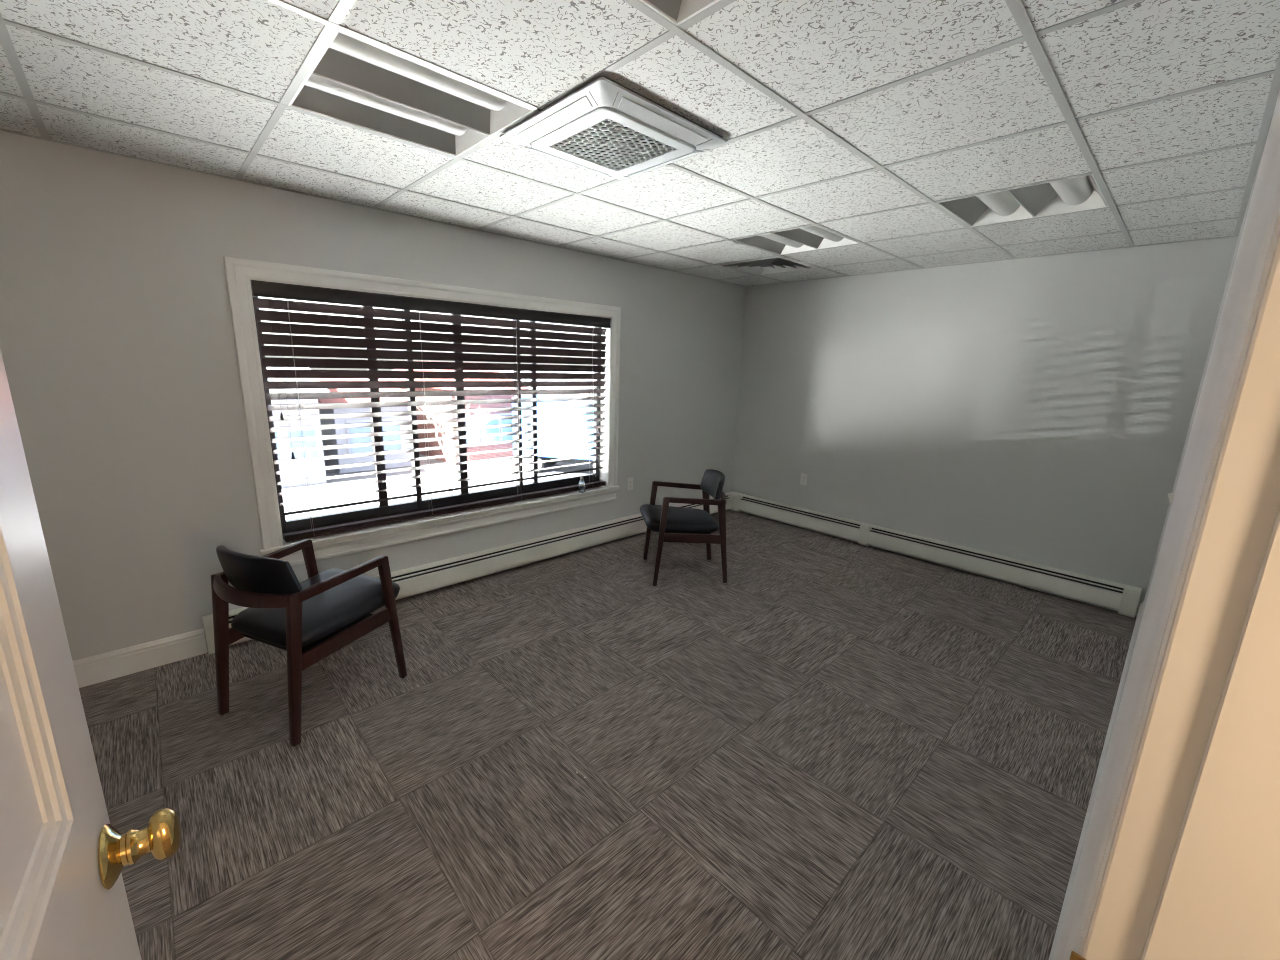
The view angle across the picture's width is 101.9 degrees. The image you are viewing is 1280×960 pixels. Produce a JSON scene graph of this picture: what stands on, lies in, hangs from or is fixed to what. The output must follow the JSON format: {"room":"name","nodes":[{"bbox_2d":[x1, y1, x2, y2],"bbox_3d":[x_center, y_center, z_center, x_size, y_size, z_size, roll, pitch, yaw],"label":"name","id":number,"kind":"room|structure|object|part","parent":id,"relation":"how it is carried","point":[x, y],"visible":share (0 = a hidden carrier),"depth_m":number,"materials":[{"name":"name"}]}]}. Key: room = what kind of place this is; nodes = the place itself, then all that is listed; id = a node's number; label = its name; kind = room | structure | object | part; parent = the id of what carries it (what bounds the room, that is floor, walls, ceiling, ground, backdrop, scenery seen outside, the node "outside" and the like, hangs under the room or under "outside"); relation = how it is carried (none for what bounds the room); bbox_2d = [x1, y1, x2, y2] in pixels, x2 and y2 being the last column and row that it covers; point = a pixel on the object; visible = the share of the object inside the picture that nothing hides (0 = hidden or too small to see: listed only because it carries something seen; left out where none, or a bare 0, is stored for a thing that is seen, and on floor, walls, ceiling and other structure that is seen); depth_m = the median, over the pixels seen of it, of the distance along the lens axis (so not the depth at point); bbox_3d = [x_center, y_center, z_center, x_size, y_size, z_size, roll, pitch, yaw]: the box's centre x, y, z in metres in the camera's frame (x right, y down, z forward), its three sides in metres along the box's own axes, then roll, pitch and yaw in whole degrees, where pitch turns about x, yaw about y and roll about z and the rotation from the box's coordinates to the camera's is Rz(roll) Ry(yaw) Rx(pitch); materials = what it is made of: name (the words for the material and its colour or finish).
{"room":"empty office room","nodes":[
{"label":"empty office room","id":0,"kind":"room"},
{"bbox_2d":[0,131,745,660],"bbox_3d":[-1.186,-0.527,3.561,6.256,2.501,0.160,-10,17,-43],"label":"wall","id":1,"kind":"structure","parent":0,"point":[118,346],"depth_m":2.50,"materials":[{"name":"paint"}]},
{"bbox_2d":[73,629,206,687],"bbox_3d":[-2.809,0.936,2.220,1.472,0.135,0.015,-10,17,-43],"label":"baseboard","id":2,"kind":"structure","parent":1,"relation":"attached to","point":[110,665],"depth_m":2.54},
{"bbox_2d":[224,256,620,565],"bbox_3d":[-1.155,-0.466,3.582,2.573,1.613,0.196,-10,17,-43],"label":"window","id":3,"kind":"structure","parent":1,"relation":"in","point":[239,271],"depth_m":3.26,"materials":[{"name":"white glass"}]},
{"bbox_3d":[-1.992,-0.356,2.690,0.088,1.489,0.020,-10,17,-43],"label":"casing","id":4,"kind":"part","parent":3,"relation":"part of","materials":[{"name":"white wood"}]},
{"bbox_3d":[-1.083,-1.197,3.366,2.539,0.088,0.020,-10,17,-43],"label":"head casing","id":5,"kind":"part","parent":3,"relation":"part of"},
{"bbox_2d":[250,280,610,541],"bbox_3d":[-1.131,-0.479,3.556,2.345,1.385,0.076,-10,17,-43],"label":"window blind","id":6,"kind":"object","parent":3,"relation":"attached to","point":[274,290],"visible":1,"depth_m":3.26,"materials":[{"name":"black wood"}]},
{"bbox_3d":[-1.911,-0.649,2.716,0.004,0.615,0.002,6,13,19],"label":"lift cord","id":7,"kind":"part","parent":6,"relation":"part of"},
{"bbox_3d":[-1.893,-0.547,2.759,0.004,0.832,0.002,6,13,19],"label":"lift cord","id":8,"kind":"part","parent":6,"relation":"part of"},
{"bbox_3d":[-1.881,-0.331,2.877,0.006,1.325,0.054,-10,17,-43],"label":"ladder cord","id":9,"kind":"part","parent":6,"relation":"part of","materials":[{"name":"fabric"}]},
{"bbox_3d":[-1.382,-0.419,3.342,0.006,1.325,0.054,-10,17,-43],"label":"ladder cord","id":10,"kind":"part","parent":6,"relation":"part of","materials":[{"name":"black fabric"}]},
{"bbox_3d":[-1.159,0.184,3.712,2.329,0.020,0.052,-10,17,-43],"label":"rail","id":11,"kind":"part","parent":6,"relation":"part of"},
{"bbox_3d":[-0.894,-0.505,3.797,0.006,1.325,0.054,-10,17,-43],"label":"ladder cord","id":12,"kind":"part","parent":6,"relation":"part of","materials":[{"name":"fabric"}]},
{"bbox_3d":[-0.395,-0.594,4.262,0.006,1.325,0.054,-10,17,-43],"label":"ladder cord","id":13,"kind":"part","parent":6,"relation":"part of","materials":[{"name":"fabric"}]},
{"bbox_2d":[579,476,584,492],"bbox_3d":[-0.477,0.036,4.259,0.051,0.130,0.051,-10,17,-43],"label":"bottle","id":14,"kind":"object","parent":3,"relation":"on","point":[581,477],"visible":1,"depth_m":4.25,"materials":[{"name":"clear plastic"}]},
{"bbox_3d":[-0.214,-0.671,4.347,0.088,1.489,0.020,-10,17,-43],"label":"casing","id":15,"kind":"part","parent":3,"relation":"part of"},
{"bbox_2d":[202,492,732,653],"bbox_3d":[-0.631,0.523,4.204,4.472,0.198,0.068,-10,17,-43],"label":"baseboard heater","id":16,"kind":"object","parent":1,"relation":"attached to","point":[421,578],"visible":0.56,"depth_m":3.83,"materials":[{"name":"metal"}]},
{"bbox_3d":[-1.076,0.619,3.756,3.196,0.113,0.010,-10,17,-43],"label":"panel","id":17,"kind":"part","parent":16,"relation":"part of","materials":[{"name":"metal"}]},
{"bbox_3d":[0.561,0.328,5.281,1.236,0.113,0.010,-10,17,-43],"label":"panel","id":18,"kind":"part","parent":16,"relation":"part of","materials":[{"name":"metal"}]},
{"bbox_2d":[627,477,632,490],"bbox_3d":[-0.088,0.035,4.655,0.072,0.116,0.009,-10,17,-43],"label":"wall outlet","id":19,"kind":"object","parent":1,"relation":"attached to","point":[629,480],"visible":1,"depth_m":4.65,"materials":[{"name":"white plastic"}]},
{"bbox_2d":[79,509,1136,959],"bbox_3d":[-0.030,1.050,2.620,6.256,0.100,3.633,-10,17,-43],"label":"floor","id":20,"kind":"structure","parent":0,"point":[834,748],"depth_m":2.02,"materials":[{"name":"carpet"}]},
{"bbox_2d":[211,539,406,746],"bbox_3d":[-1.484,0.615,2.353,0.539,0.781,0.610,7,13,21],"label":"armchair","id":21,"kind":"object","parent":20,"relation":"on","point":[311,619],"visible":1,"depth_m":2.19,"materials":[{"name":"brown wood"}]},
{"bbox_3d":[-1.791,0.705,2.230,0.032,0.628,0.106,7,13,21],"label":"leg","id":22,"kind":"part","parent":21,"relation":"part of","materials":[{"name":"brown wood"}]},
{"bbox_3d":[-1.716,0.628,2.432,0.021,0.090,0.432,6,13,19],"label":"rail","id":23,"kind":"part","parent":21,"relation":"part of","materials":[{"name":"brown wood"}]},
{"bbox_3d":[-1.577,0.455,2.070,0.470,0.058,0.088,7,13,21],"label":"rail","id":24,"kind":"part","parent":21,"relation":"part of","materials":[{"name":"brown wood"}]},
{"bbox_3d":[-1.562,0.369,2.082,0.456,0.189,0.113,7,13,21],"label":"backrest","id":25,"kind":"part","parent":21,"relation":"part of","materials":[{"name":"black leather"}]},
{"bbox_3d":[-1.704,0.361,2.381,0.031,0.063,0.408,6,13,18],"label":"armrest","id":26,"kind":"part","parent":21,"relation":"part of","materials":[{"name":"brown wood"}]},
{"bbox_3d":[-1.368,0.754,2.063,0.032,0.628,0.106,7,13,21],"label":"leg","id":27,"kind":"part","parent":21,"relation":"part of","materials":[{"name":"brown wood"}]},
{"bbox_3d":[-1.487,0.661,2.361,0.380,0.017,0.360,7,13,21],"label":"seat","id":28,"kind":"part","parent":21,"relation":"part of","materials":[{"name":"black leather"}]},
{"bbox_3d":[-1.641,0.607,2.646,0.033,0.647,0.097,7,13,21],"label":"leg","id":29,"kind":"part","parent":21,"relation":"part of","materials":[{"name":"brown wood"}]},
{"bbox_3d":[-1.471,0.582,2.377,0.486,0.142,0.543,7,13,21],"label":"seat","id":30,"kind":"part","parent":21,"relation":"part of","materials":[{"name":"black leather"}]},
{"bbox_3d":[-1.259,0.413,2.205,0.031,0.063,0.408,7,14,24],"label":"armrest","id":31,"kind":"part","parent":21,"relation":"part of","materials":[{"name":"brown wood"}]},
{"bbox_3d":[-1.270,0.680,2.256,0.021,0.090,0.432,7,14,24],"label":"rail","id":32,"kind":"part","parent":21,"relation":"part of","materials":[{"name":"brown wood"}]},
{"bbox_3d":[-1.174,0.661,2.461,0.033,0.647,0.097,7,13,21],"label":"leg","id":33,"kind":"part","parent":21,"relation":"part of","materials":[{"name":"brown wood"}]},
{"bbox_2d":[640,469,726,586],"bbox_3d":[0.322,0.325,3.900,0.610,0.781,0.539,0,13,-7],"label":"armchair","id":34,"kind":"object","parent":20,"relation":"on","point":[673,524],"visible":1,"depth_m":3.70,"materials":[{"name":"black leather"}]},
{"bbox_3d":[0.083,0.328,4.131,0.097,0.647,0.033,0,13,-7],"label":"leg","id":35,"kind":"part","parent":34,"relation":"part of","materials":[{"name":"brown wood"}]},
{"bbox_3d":[0.146,0.439,3.641,0.097,0.647,0.033,0,13,-7],"label":"leg","id":36,"kind":"part","parent":34,"relation":"part of","materials":[{"name":"brown wood"}]},
{"bbox_3d":[0.308,0.043,4.083,0.408,0.063,0.031,1,13,-4],"label":"armrest","id":37,"kind":"part","parent":34,"relation":"part of","materials":[{"name":"brown wood"}]},
{"bbox_3d":[0.289,0.298,3.889,0.543,0.142,0.486,0,13,-7],"label":"seat","id":38,"kind":"part","parent":34,"relation":"part of","materials":[{"name":"black leather"}]},
{"bbox_3d":[0.369,0.413,3.677,0.432,0.090,0.021,-1,13,-10],"label":"rail","id":39,"kind":"part","parent":34,"relation":"part of","materials":[{"name":"brown wood"}]},
{"bbox_3d":[0.368,0.148,3.617,0.408,0.063,0.031,-1,13,-10],"label":"armrest","id":40,"kind":"part","parent":34,"relation":"part of","materials":[{"name":"brown wood"}]},
{"bbox_3d":[0.534,0.343,4.167,0.106,0.628,0.032,0,13,-7],"label":"leg","id":41,"kind":"part","parent":34,"relation":"part of","materials":[{"name":"brown wood"}]},
{"bbox_3d":[0.557,0.036,3.864,0.113,0.189,0.456,0,13,-7],"label":"backrest","id":42,"kind":"part","parent":34,"relation":"part of","materials":[{"name":"black leather"}]},
{"bbox_3d":[0.591,0.443,3.724,0.106,0.628,0.032,0,13,-7],"label":"leg","id":43,"kind":"part","parent":34,"relation":"part of","materials":[{"name":"brown wood"}]},
{"bbox_3d":[0.587,0.116,3.886,0.088,0.058,0.470,0,13,-7],"label":"rail","id":44,"kind":"part","parent":34,"relation":"part of","materials":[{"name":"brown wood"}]},
{"bbox_2d":[0,0,1279,286],"bbox_3d":[0.043,-1.415,2.073,6.256,0.252,3.633,-10,17,-43],"label":"ceiling","id":45,"kind":"structure","parent":0,"point":[853,120],"depth_m":1.67,"materials":[{"name":"tile"}]},
{"bbox_2d":[288,30,533,156],"bbox_3d":[-0.758,-1.284,1.709,0.586,0.104,0.586,-10,17,-43],"label":"recessed light","id":46,"kind":"object","parent":45,"relation":"in","point":[354,81],"visible":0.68,"depth_m":1.73,"materials":[{"name":"white metal"}]},
{"bbox_2d":[305,74,466,135],"bbox_3d":[-0.852,-1.294,1.781,0.524,0.060,0.120,-10,17,-43],"label":"tube","id":47,"kind":"object","parent":46,"relation":"on","point":[314,81],"depth_m":1.74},
{"bbox_2d":[329,32,506,110],"bbox_3d":[-0.655,-1.243,1.579,0.524,0.060,0.120,-10,17,-43],"label":"tube","id":48,"kind":"object","parent":46,"relation":"on","point":[342,43],"depth_m":1.54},
{"bbox_3d":[-0.567,-1.314,1.889,0.042,0.094,0.574,-10,17,-43],"label":"plate","id":49,"kind":"part","parent":46,"relation":"part of","materials":[{"name":"white metal"}]},
{"bbox_2d":[500,76,726,179],"bbox_3d":[-0.097,-1.258,1.882,0.592,0.102,0.592,-10,17,-43],"label":"air conditioner","id":50,"kind":"object","parent":45,"relation":"attached to","point":[605,127],"visible":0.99,"depth_m":1.79,"materials":[{"name":"plastic"}]},
{"bbox_2d":[547,117,678,171],"bbox_3d":[-0.099,-1.214,1.892,0.344,0.008,0.344,-10,17,-43],"label":"grille","id":51,"kind":"object","parent":50,"relation":"attached to","point":[613,142],"depth_m":1.89,"materials":[{"name":"plastic"}]},
{"bbox_3d":[-0.098,-1.222,1.890,0.444,0.028,0.444,-10,17,-43],"label":"grille frame","id":52,"kind":"part","parent":50,"relation":"part of","materials":[{"name":"plastic"}]},
{"bbox_2d":[639,0,719,25],"bbox_3d":[0.081,-1.068,0.851,0.586,0.104,0.586,-10,17,-43],"label":"recessed light","id":53,"kind":"object","parent":45,"relation":"in","point":[677,12],"visible":1,"depth_m":1.22,"materials":[{"name":"white metal"}]},
{"bbox_3d":[0.272,-1.098,1.030,0.042,0.094,0.574,-10,17,-43],"label":"plate","id":54,"kind":"part","parent":53,"relation":"part of","materials":[{"name":"white metal"}]},
{"bbox_2d":[717,256,817,274],"bbox_3d":[1.034,-1.766,4.203,0.586,0.092,0.586,-10,17,-43],"label":"ceiling vent","id":55,"kind":"object","parent":45,"relation":"in","point":[777,264],"visible":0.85,"depth_m":4.19,"materials":[{"name":"metal"}]},
{"bbox_3d":[1.033,-1.733,4.211,0.092,0.024,0.092,-10,17,-43],"label":"plate","id":56,"kind":"part","parent":55,"relation":"part of","materials":[{"name":"metal"}]},
{"bbox_2d":[733,225,857,254],"bbox_3d":[1.011,-1.597,3.358,0.586,0.104,0.586,-10,17,-43],"label":"recessed light","id":57,"kind":"object","parent":45,"relation":"in","point":[808,238],"visible":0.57,"depth_m":3.44,"materials":[{"name":"white metal"}]},
{"bbox_2d":[759,233,802,247],"bbox_3d":[0.917,-1.608,3.429,0.524,0.060,0.120,-10,17,-43],"label":"basket","id":58,"kind":"object","parent":57,"relation":"on","point":[770,236],"depth_m":3.43,"materials":[{"name":"white metal"}]},
{"bbox_3d":[1.203,-1.627,3.537,0.042,0.094,0.574,-10,17,-43],"label":"plate","id":59,"kind":"part","parent":57,"relation":"part of","materials":[{"name":"white metal"}]},
{"bbox_2d":[800,226,843,241],"bbox_3d":[1.114,-1.557,3.227,0.524,0.060,0.120,-10,17,-43],"label":"basket","id":60,"kind":"object","parent":57,"relation":"on","point":[816,230],"depth_m":3.22,"materials":[{"name":"grey metal"}]},
{"bbox_2d":[937,174,1108,226],"bbox_3d":[1.850,-1.382,2.499,0.586,0.104,0.586,-10,17,-43],"label":"recessed light","id":61,"kind":"object","parent":45,"relation":"in","point":[1081,193],"visible":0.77,"depth_m":2.57,"materials":[{"name":"white metal"}]},
{"bbox_2d":[976,191,1019,215],"bbox_3d":[1.755,-1.392,2.571,0.524,0.060,0.120,-10,17,-43],"label":"bulb","id":62,"kind":"object","parent":61,"relation":"on","point":[1002,203],"depth_m":2.57,"materials":[{"name":"white plastic"}]},
{"bbox_3d":[2.041,-1.412,2.679,0.042,0.094,0.574,-10,17,-43],"label":"plate","id":63,"kind":"part","parent":61,"relation":"part of","materials":[{"name":"white metal"}]},
{"bbox_2d":[1049,176,1092,204],"bbox_3d":[1.953,-1.341,2.369,0.524,0.060,0.120,-10,17,-43],"label":"bulb","id":64,"kind":"object","parent":61,"relation":"on","point":[1076,190],"depth_m":2.37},
{"bbox_2d":[732,237,1237,616],"bbox_3d":[2.288,-0.600,4.356,0.120,2.501,3.473,-10,17,-43],"label":"wall","id":65,"kind":"structure","parent":0,"point":[1039,410],"depth_m":3.88,"materials":[{"name":"paint"}]},
{"bbox_2d":[800,473,807,485],"bbox_3d":[1.609,-0.006,5.103,0.009,0.116,0.072,-10,17,-43],"label":"wall outlet","id":66,"kind":"object","parent":65,"relation":"attached to","point":[803,480],"visible":1,"depth_m":5.10,"materials":[{"name":"white plastic"}]},
{"bbox_2d":[728,491,1141,617],"bbox_3d":[2.138,0.519,4.591,0.068,0.198,3.327,-10,17,-43],"label":"baseboard heater","id":67,"kind":"object","parent":65,"relation":"attached to","point":[1125,598],"visible":0.97,"depth_m":4.13,"materials":[{"name":"metal"}]},
{"bbox_3d":[1.511,0.375,5.196,0.010,0.113,1.426,-10,17,-43],"label":"panel","id":68,"kind":"part","parent":67,"relation":"part of","materials":[{"name":"metal"}]},
{"bbox_2d":[740,494,1124,587],"bbox_3d":[2.166,0.436,4.553,0.056,0.012,3.253,-10,17,-43],"label":"hood","id":69,"kind":"object","parent":67,"relation":"attached to","point":[862,525],"depth_m":4.21,"materials":[{"name":"metal"}]},
{"bbox_3d":[2.183,0.516,4.590,0.003,0.176,3.253,-10,17,-43],"label":"plate","id":70,"kind":"part","parent":67,"relation":"part of","materials":[{"name":"white metal"}]},
{"bbox_3d":[2.643,0.666,4.037,0.010,0.113,1.787,-10,17,-43],"label":"panel","id":71,"kind":"part","parent":67,"relation":"part of","materials":[{"name":"metal"}]},
{"bbox_2d":[1115,124,1270,720],"bbox_3d":[1.215,0.091,1.102,6.016,2.501,0.119,-10,17,-43],"label":"wall","id":72,"kind":"structure","parent":0,"point":[1247,208],"depth_m":2.26,"materials":[{"name":"paint"}]},
{"bbox_2d":[0,349,181,959],"bbox_3d":[-0.373,0.454,0.303,0.184,2.025,0.813,-10,17,-43],"label":"door","id":73,"kind":"structure","parent":72,"relation":"in","point":[63,896],"depth_m":0.48,"materials":[{"name":"white wood"}]},
{"bbox_3d":[-0.469,0.091,0.352,0.013,0.541,0.239,-8,16,-38],"label":"panel moulding","id":74,"kind":"part","parent":73,"relation":"part of","materials":[{"name":"white wood"}]},
{"bbox_3d":[-0.559,0.416,0.611,0.029,0.060,0.043,-10,17,-43],"label":"knob","id":75,"kind":"part","parent":73,"relation":"part of","materials":[{"name":"gold metal"}]},
{"bbox_2d":[1049,602,1143,959],"bbox_3d":[1.110,1.238,1.383,5.950,0.135,0.015,-10,17,-43],"label":"baseboard","id":76,"kind":"structure","parent":72,"relation":"attached to","point":[1120,689],"depth_m":1.85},
{"bbox_2d":[1053,90,1279,959],"bbox_3d":[0.178,0.450,0.187,1.010,2.139,0.132,-10,17,-43],"label":"trim","id":77,"kind":"structure","parent":72,"relation":"attached to","point":[1179,859],"depth_m":0.43,"materials":[{"name":"white wood"}]},
{"bbox_3d":[0.446,0.505,0.517,0.003,0.058,0.035,-10,17,-43],"label":"strike plate","id":78,"kind":"part","parent":77,"relation":"part of","materials":[{"name":"gold metal"}]},
{"bbox_2d":[1168,493,1174,505],"bbox_3d":[0.680,0.029,0.661,0.072,0.116,0.016,-10,17,-43],"label":"light switch","id":79,"kind":"object","parent":72,"relation":"attached to","point":[1170,495],"visible":0.03,"depth_m":0.66,"materials":[{"name":"white plastic"}]},
{"label":"outside","id":80,"kind":"structure","parent":0,"visible":0},
{"bbox_2d":[282,459,592,519],"bbox_3d":[-3.449,0.452,18.367,100.000,0.040,15.500,-10,17,-43],"label":"ground","id":81,"kind":"structure","parent":80,"point":[340,481],"depth_m":18.96,"materials":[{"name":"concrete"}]},
{"bbox_2d":[416,397,492,494],"bbox_3d":[-5.909,-0.936,16.398,2.866,3.475,1.615,7,14,23],"label":"bare tree","id":82,"kind":"object","parent":81,"relation":"on","point":[449,476],"visible":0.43,"depth_m":16.29,"materials":[{"name":"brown plant"}]},
{"bbox_2d":[512,395,593,472],"bbox_3d":[-2.425,-1.865,21.872,5.215,3.100,2.400,4,13,10],"label":"box truck","id":83,"kind":"object","parent":81,"relation":"on","point":[525,412],"visible":0.26,"depth_m":20.81,"materials":[{"name":"white metal"}]},
{"bbox_2d":[546,387,591,396],"bbox_3d":[-3.390,-2.838,25.291,2.375,3.476,2.288,-3,13,-19],"label":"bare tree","id":84,"kind":"object","parent":81,"relation":"on","point":[549,387],"visible":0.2,"depth_m":24.80,"materials":[{"name":"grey plant"}]},
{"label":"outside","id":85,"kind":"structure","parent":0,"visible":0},
{"bbox_2d":[325,454,437,471],"bbox_3d":[-15.314,-2.434,30.552,120.000,0.300,82.000,-10,17,-43],"label":"street","id":86,"kind":"structure","parent":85,"point":[420,455],"depth_m":23.64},
{"bbox_2d":[267,367,328,487],"bbox_3d":[-15.859,-2.220,18.678,6.700,4.400,7.650,-10,17,-43],"label":"house","id":87,"kind":"structure","parent":86,"relation":"on","point":[288,466],"depth_m":17.96,"materials":[{"name":"grey"}]},
{"bbox_3d":[-12.473,-1.084,17.246,0.800,1.200,0.015,-10,17,-43],"label":"pane","id":88,"kind":"part","parent":87,"relation":"part of","materials":[{"name":"clear glass"}]},
{"bbox_3d":[-11.677,-1.225,17.988,0.800,1.200,0.015,-10,17,-43],"label":"pane","id":89,"kind":"part","parent":87,"relation":"part of","materials":[{"name":"glass"}]},
{"bbox_2d":[318,378,411,472],"bbox_3d":[-13.092,-2.820,23.360,3.400,3.700,7.650,-10,17,-43],"label":"house","id":90,"kind":"structure","parent":86,"relation":"on","point":[352,460],"depth_m":20.96,"materials":[{"name":"grey"}]},
{"bbox_3d":[-11.079,-1.683,20.587,0.800,1.200,0.015,-10,17,-43],"label":"pane","id":91,"kind":"part","parent":90,"relation":"part of","materials":[{"name":"glass"}]},
{"bbox_3d":[-10.266,-1.827,21.345,0.800,1.200,0.015,-10,17,-43],"label":"pane","id":92,"kind":"part","parent":90,"relation":"part of","materials":[{"name":"glass"}]},
{"bbox_2d":[390,361,528,465],"bbox_3d":[-9.509,-3.645,25.940,3.900,4.400,8.650,-10,17,-43],"label":"house","id":93,"kind":"structure","parent":86,"relation":"on","point":[502,413],"depth_m":23.37,"materials":[{"name":"red brick"}]},
{"bbox_3d":[-7.424,-2.129,22.624,0.800,1.200,0.015,-10,17,-43],"label":"pane","id":94,"kind":"part","parent":93,"relation":"part of","materials":[{"name":"clear glass"}]},
{"bbox_3d":[-6.705,-2.256,23.293,0.800,1.200,0.015,-10,17,-43],"label":"pane","id":95,"kind":"part","parent":93,"relation":"part of","materials":[{"name":"glass"}]},
{"bbox_3d":[-5.987,-2.384,23.962,0.800,1.200,0.015,-10,17,-43],"label":"pane","id":96,"kind":"part","parent":93,"relation":"part of","materials":[{"name":"glass"}]},
{"bbox_2d":[499,371,593,396],"bbox_3d":[-4.720,-4.995,33.117,9.100,4.200,8.650,-10,17,-43],"label":"house","id":97,"kind":"structure","parent":86,"relation":"on","point":[582,387],"depth_m":29.12,"materials":[{"name":"grey"}]}
]}

